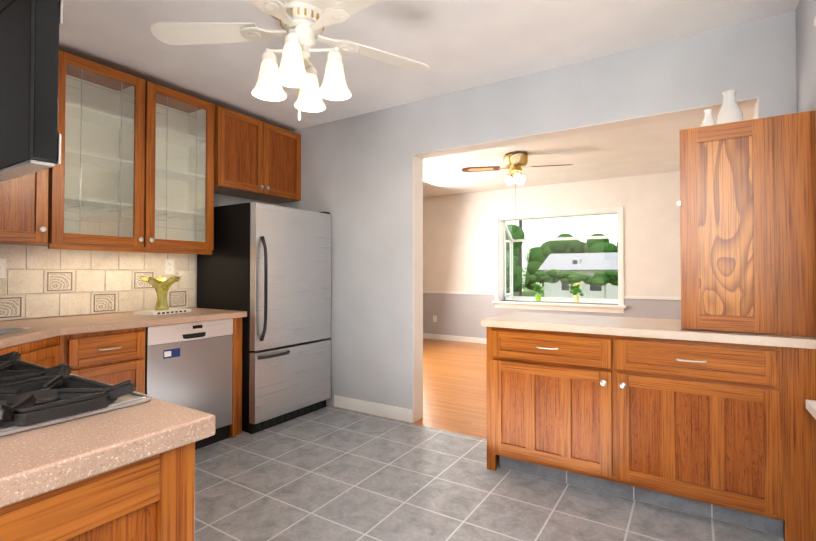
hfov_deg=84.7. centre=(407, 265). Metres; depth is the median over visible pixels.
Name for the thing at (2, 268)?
outlet
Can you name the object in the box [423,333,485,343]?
baseboard
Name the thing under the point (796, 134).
cabinet
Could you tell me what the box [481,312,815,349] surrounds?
countertop
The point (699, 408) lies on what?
base cabinet
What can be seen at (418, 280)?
door frame
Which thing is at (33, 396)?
gas cooktop
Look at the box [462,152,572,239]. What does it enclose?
ceiling fan
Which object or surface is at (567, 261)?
neighbouring house
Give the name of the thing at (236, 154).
upper cabinet
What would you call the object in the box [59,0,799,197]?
ceiling
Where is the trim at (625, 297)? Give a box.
[423,291,680,299]
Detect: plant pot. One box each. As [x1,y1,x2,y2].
[531,282,542,300]
[569,283,583,301]
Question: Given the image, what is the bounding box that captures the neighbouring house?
[538,252,617,298]
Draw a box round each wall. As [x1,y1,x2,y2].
[3,193,277,320]
[278,10,796,409]
[423,171,680,337]
[753,0,815,131]
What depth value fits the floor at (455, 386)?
4.72 m
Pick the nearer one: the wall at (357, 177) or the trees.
the wall at (357, 177)
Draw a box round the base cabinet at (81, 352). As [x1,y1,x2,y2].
[0,320,99,381]
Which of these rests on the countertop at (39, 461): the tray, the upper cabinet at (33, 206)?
the tray
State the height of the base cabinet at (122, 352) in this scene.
0.875 m
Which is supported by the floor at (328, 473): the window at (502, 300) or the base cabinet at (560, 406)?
the base cabinet at (560, 406)
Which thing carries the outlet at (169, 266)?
attached to the wall at (221, 200)
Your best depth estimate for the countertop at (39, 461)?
0.82 m
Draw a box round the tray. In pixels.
[133,308,190,315]
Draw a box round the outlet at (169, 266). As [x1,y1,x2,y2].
[165,259,173,273]
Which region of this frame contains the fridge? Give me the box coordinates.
[197,202,330,433]
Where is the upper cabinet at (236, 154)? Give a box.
[192,104,300,203]
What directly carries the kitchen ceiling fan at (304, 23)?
hanging from the ceiling
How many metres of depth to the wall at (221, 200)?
3.96 m
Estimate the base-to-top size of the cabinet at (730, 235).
1.019 m
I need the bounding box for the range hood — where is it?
[0,0,62,182]
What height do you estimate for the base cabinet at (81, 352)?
0.924 m
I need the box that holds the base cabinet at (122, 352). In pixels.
[100,327,145,393]
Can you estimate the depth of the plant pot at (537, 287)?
7.44 m
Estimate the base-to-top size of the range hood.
1.024 m
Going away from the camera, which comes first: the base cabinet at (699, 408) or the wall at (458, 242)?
the base cabinet at (699, 408)
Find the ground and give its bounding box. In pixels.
[506,286,543,296]
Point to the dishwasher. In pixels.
(188, 365)
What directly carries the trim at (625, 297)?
attached to the wall at (458, 242)
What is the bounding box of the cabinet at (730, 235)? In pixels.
[677,116,780,333]
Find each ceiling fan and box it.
[150,0,427,120]
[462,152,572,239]
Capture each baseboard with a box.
[334,395,412,422]
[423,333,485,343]
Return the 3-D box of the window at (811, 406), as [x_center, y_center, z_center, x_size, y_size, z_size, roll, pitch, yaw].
[1.499,-0.176,1.360,0.275,1.735,1.130,-1,-1,32]
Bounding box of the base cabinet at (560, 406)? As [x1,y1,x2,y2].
[486,326,632,498]
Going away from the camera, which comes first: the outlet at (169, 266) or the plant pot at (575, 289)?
the outlet at (169, 266)
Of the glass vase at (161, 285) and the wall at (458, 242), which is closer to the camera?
the glass vase at (161, 285)
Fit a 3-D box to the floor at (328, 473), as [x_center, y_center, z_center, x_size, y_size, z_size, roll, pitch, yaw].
[-0.827,1.284,1.495,4.375,0.100,4.460,-1,-1,32]
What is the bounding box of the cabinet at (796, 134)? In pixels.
[777,110,815,337]
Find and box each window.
[492,207,625,312]
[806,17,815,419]
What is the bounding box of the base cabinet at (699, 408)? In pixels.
[633,338,792,540]
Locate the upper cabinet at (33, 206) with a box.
[0,50,71,245]
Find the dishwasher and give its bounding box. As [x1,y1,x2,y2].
[145,319,232,449]
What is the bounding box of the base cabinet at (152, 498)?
[0,442,194,540]
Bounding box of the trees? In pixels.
[505,220,617,295]
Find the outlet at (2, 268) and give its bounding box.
[0,259,5,277]
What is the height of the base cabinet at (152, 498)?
0.875 m
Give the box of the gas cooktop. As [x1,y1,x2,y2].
[0,351,150,436]
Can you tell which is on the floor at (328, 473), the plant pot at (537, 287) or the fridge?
the fridge
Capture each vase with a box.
[140,276,180,309]
[700,90,742,126]
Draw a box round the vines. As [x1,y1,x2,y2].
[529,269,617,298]
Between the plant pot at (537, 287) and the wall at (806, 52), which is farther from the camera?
the plant pot at (537, 287)
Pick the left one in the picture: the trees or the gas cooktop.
the gas cooktop
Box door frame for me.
[413,97,758,422]
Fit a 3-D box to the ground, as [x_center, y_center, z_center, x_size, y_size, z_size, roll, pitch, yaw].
[21.299,3.054,33.586,160.000,0.100,160.000,-1,-1,32]
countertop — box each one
[0,308,246,507]
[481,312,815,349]
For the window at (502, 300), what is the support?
in the wall at (458, 242)
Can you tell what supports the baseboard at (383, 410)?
attached to the wall at (357, 177)
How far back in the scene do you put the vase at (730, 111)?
2.31 m
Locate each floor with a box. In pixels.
[194,405,783,540]
[326,338,486,438]

